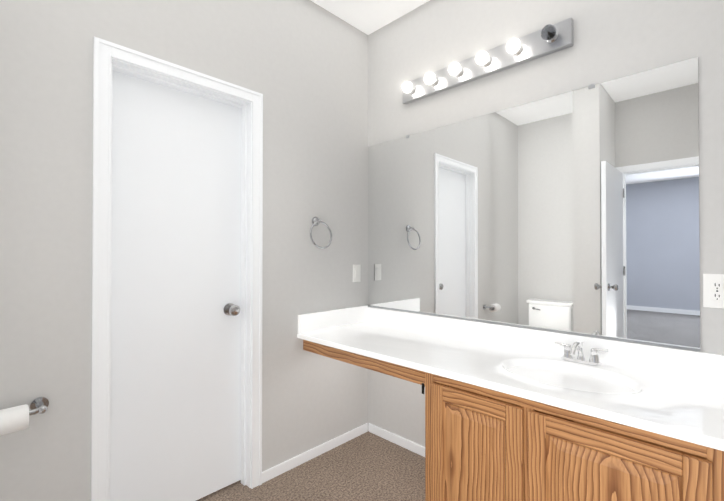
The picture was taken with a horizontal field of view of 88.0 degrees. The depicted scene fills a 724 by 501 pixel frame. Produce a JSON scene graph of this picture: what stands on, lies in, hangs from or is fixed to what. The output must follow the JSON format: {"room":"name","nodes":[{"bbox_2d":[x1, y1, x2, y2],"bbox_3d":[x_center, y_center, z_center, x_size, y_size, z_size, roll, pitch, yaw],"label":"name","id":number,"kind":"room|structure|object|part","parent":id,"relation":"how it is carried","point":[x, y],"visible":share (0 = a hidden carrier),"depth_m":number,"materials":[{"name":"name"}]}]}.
{"room":"bathroom","nodes":[
{"label":"bathroom","id":0,"kind":"room"},
{"bbox_2d":[0,0,367,500],"bbox_3d":[-0.910,-0.135,1.711,0.120,2.740,2.840,0,-1,44],"label":"wall","id":1,"kind":"structure","parent":0,"point":[301,66],"depth_m":1.70,"materials":[{"name":"paint"}]},
{"bbox_2d":[0,397,48,434],"bbox_3d":[-1.177,0.565,1.264,0.114,0.080,0.198,0,-1,44],"label":"toilet paper holder","id":2,"kind":"object","parent":1,"relation":"attached to","point":[14,419],"visible":1,"depth_m":1.24,"materials":[{"name":"white paper"}]},
{"bbox_3d":[-1.187,0.555,1.274,0.086,0.052,0.198,0,-1,44],"label":"arm","id":3,"kind":"part","parent":2,"relation":"part of"},
{"bbox_2d":[110,70,241,500],"bbox_3d":[-0.869,0.226,1.804,0.035,1.991,0.611,0,-1,44],"label":"closet door","id":4,"kind":"structure","parent":1,"relation":"in","point":[175,432],"depth_m":1.76,"materials":[{"name":"white wood"}]},
{"bbox_2d":[223,303,239,315],"bbox_3d":[-0.667,0.306,1.932,0.074,0.064,0.064,0,-1,44],"label":"door knob","id":5,"kind":"object","parent":4,"relation":"attached to","point":[229,309],"depth_m":1.92,"materials":[{"name":"silver metal"}]},
{"bbox_2d":[91,36,262,500],"bbox_3d":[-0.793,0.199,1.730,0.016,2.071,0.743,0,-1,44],"label":"door frame","id":6,"kind":"structure","parent":1,"relation":"attached to","point":[104,52],"depth_m":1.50,"materials":[{"name":"white wood"}]},
{"bbox_2d":[262,423,367,482],"bbox_3d":[-0.249,1.210,2.282,0.012,0.058,0.819,0,-1,44],"label":"baseboard","id":7,"kind":"structure","parent":1,"relation":"attached to","point":[286,466],"depth_m":2.22,"materials":[{"name":"white wood"}]},
{"bbox_2d":[310,217,331,248],"bbox_3d":[-0.257,-0.105,2.238,0.075,0.193,0.168,0,-1,44],"label":"towel ring","id":8,"kind":"object","parent":1,"relation":"attached to","point":[316,221],"visible":1,"depth_m":2.24,"materials":[{"name":"silver metal"}]},
{"bbox_3d":[-0.262,-0.175,2.244,0.060,0.054,0.054,0,-1,44],"label":"post","id":9,"kind":"part","parent":8,"relation":"part of","materials":[{"name":"silver metal"}]},
{"bbox_2d":[353,264,360,281],"bbox_3d":[-0.034,0.152,2.511,0.010,0.116,0.070,0,-1,44],"label":"light switch","id":10,"kind":"object","parent":1,"relation":"attached to","point":[356,273],"visible":1,"depth_m":2.51,"materials":[{"name":"white plastic"}]},
{"bbox_2d":[298,305,723,381],"bbox_3d":[0.474,0.422,1.753,1.790,0.108,0.594,0,-1,44],"label":"backsplash","id":11,"kind":"structure","parent":1,"relation":"attached to","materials":[{"name":"stone"}]},
{"bbox_2d":[196,431,424,500],"bbox_3d":[0.226,1.251,0.630,6.200,0.050,2.780,0,-1,44],"label":"floor","id":12,"kind":"structure","parent":0,"point":[368,466],"depth_m":2.03,"materials":[{"name":"carpet"}]},
{"bbox_2d":[297,305,723,500],"bbox_3d":[0.472,0.801,1.748,1.790,0.867,0.598,0,-1,44],"label":"bathroom vanity","id":13,"kind":"object","parent":12,"relation":"on","point":[512,413],"visible":1,"depth_m":1.38,"materials":[{"name":"stone"}]},
{"bbox_3d":[-0.032,0.542,1.902,0.858,0.074,0.019,0,-1,44],"label":"apron rail","id":14,"kind":"part","parent":13,"relation":"part of","materials":[{"name":"brown wood"}]},
{"bbox_3d":[0.420,0.833,1.424,0.259,0.453,0.010,0,-1,44],"label":"door panel","id":15,"kind":"part","parent":13,"relation":"part of","materials":[{"name":"brown wood"}]},
{"bbox_2d":[297,321,723,450],"bbox_3d":[0.472,0.550,1.750,1.790,0.150,0.598,0,-1,44],"label":"countertop","id":16,"kind":"structure","parent":13,"relation":"on","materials":[{"name":"stone"}]},
{"bbox_2d":[555,341,608,365],"bbox_3d":[0.894,0.425,1.556,0.204,0.097,0.154,0,-1,44],"label":"faucet","id":17,"kind":"object","parent":16,"relation":"on","point":[568,358],"depth_m":1.57,"materials":[{"name":"silver metal"}]},
{"bbox_3d":[0.732,0.830,1.118,0.344,0.453,0.010,0,-1,44],"label":"door panel","id":18,"kind":"part","parent":13,"relation":"part of","materials":[{"name":"brown wood"}]},
{"bbox_2d":[311,0,429,34],"bbox_3d":[-1.711,-1.570,-1.327,6.200,0.080,8.320,0,-1,44],"label":"ceiling","id":19,"kind":"structure","parent":0,"point":[367,17],"depth_m":2.35,"materials":[{"name":"paint"}]},
{"bbox_2d":[368,423,424,456],"bbox_3d":[0.348,1.210,2.279,0.846,0.058,0.012,0,-1,44],"label":"baseboard","id":20,"kind":"structure","parent":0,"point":[414,447],"depth_m":2.39,"materials":[{"name":"white wood"}]},
{"bbox_2d":[368,0,723,446],"bbox_3d":[1.052,-0.136,1.686,2.720,2.740,0.130,0,-1,44],"label":"wall","id":21,"kind":"structure","parent":0,"point":[575,212],"depth_m":1.76,"materials":[{"name":"grey paint"}]},
{"bbox_2d":[402,17,572,103],"bbox_3d":[0.577,-0.985,1.997,0.960,0.120,0.117,0,-1,44],"label":"sconce","id":22,"kind":"object","parent":21,"relation":"attached to","point":[548,39],"visible":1,"depth_m":1.91,"materials":[{"name":"metal"}]},
{"bbox_3d":[0.273,-0.983,2.258,0.064,0.064,0.064,0,-1,44],"label":"bulb","id":23,"kind":"part","parent":22,"relation":"part of","materials":[{"name":"white glass"}]},
{"bbox_2d":[409,85,415,93],"bbox_3d":[0.301,-0.983,2.287,0.052,0.052,0.024,0,-1,44],"label":"socket","id":24,"kind":"object","parent":22,"relation":"attached to","point":[413,91],"depth_m":2.28,"materials":[{"name":"silver metal"}]},
{"bbox_3d":[0.387,-0.984,2.146,0.064,0.064,0.064,0,-1,44],"label":"bulb","id":25,"kind":"part","parent":22,"relation":"part of","materials":[{"name":"white glass"}]},
{"bbox_2d":[431,77,438,85],"bbox_3d":[0.416,-0.984,2.175,0.052,0.052,0.024,0,-1,44],"label":"socket","id":26,"kind":"object","parent":22,"relation":"attached to","point":[436,82],"depth_m":2.17,"materials":[{"name":"silver metal"}]},
{"bbox_3d":[0.501,-0.985,2.034,0.064,0.064,0.064,0,-1,44],"label":"bulb","id":27,"kind":"part","parent":22,"relation":"part of","materials":[{"name":"white glass"}]},
{"bbox_2d":[455,67,463,76],"bbox_3d":[0.530,-0.985,2.063,0.052,0.052,0.024,0,-1,44],"label":"socket","id":28,"kind":"object","parent":22,"relation":"attached to","point":[461,73],"depth_m":2.05,"materials":[{"name":"silver metal"}]},
{"bbox_3d":[0.616,-0.986,1.922,0.064,0.064,0.064,0,-1,44],"label":"bulb","id":29,"kind":"part","parent":22,"relation":"part of","materials":[{"name":"white glass"}]},
{"bbox_2d":[482,57,491,66],"bbox_3d":[0.644,-0.986,1.951,0.052,0.052,0.024,0,-1,44],"label":"socket","id":30,"kind":"object","parent":22,"relation":"attached to","point":[489,63],"depth_m":1.94,"materials":[{"name":"silver metal"}]},
{"bbox_3d":[0.730,-0.987,1.810,0.064,0.064,0.064,0,-1,44],"label":"bulb","id":31,"kind":"part","parent":22,"relation":"part of","materials":[{"name":"white glass"}]},
{"bbox_2d":[513,44,522,55],"bbox_3d":[0.759,-0.986,1.839,0.052,0.052,0.024,0,-1,44],"label":"socket","id":32,"kind":"object","parent":22,"relation":"attached to","point":[520,52],"depth_m":1.83,"materials":[{"name":"silver metal"}]},
{"bbox_3d":[0.845,-0.988,1.698,0.064,0.064,0.064,0,-1,44],"label":"bulb","id":33,"kind":"part","parent":22,"relation":"part of","materials":[{"name":"grey glass"}]},
{"bbox_2d":[546,31,557,42],"bbox_3d":[0.873,-0.987,1.728,0.052,0.052,0.024,0,-1,44],"label":"socket","id":34,"kind":"object","parent":22,"relation":"attached to","point":[555,39],"depth_m":1.72,"materials":[{"name":"silver metal"}]},
{"bbox_2d":[703,274,723,308],"bbox_3d":[1.293,0.148,1.365,0.076,0.124,0.008,0,-1,44],"label":"electrical outlet","id":35,"kind":"object","parent":21,"relation":"attached to","point":[713,290],"visible":1,"depth_m":1.37,"materials":[{"name":"white plastic"}]}
]}

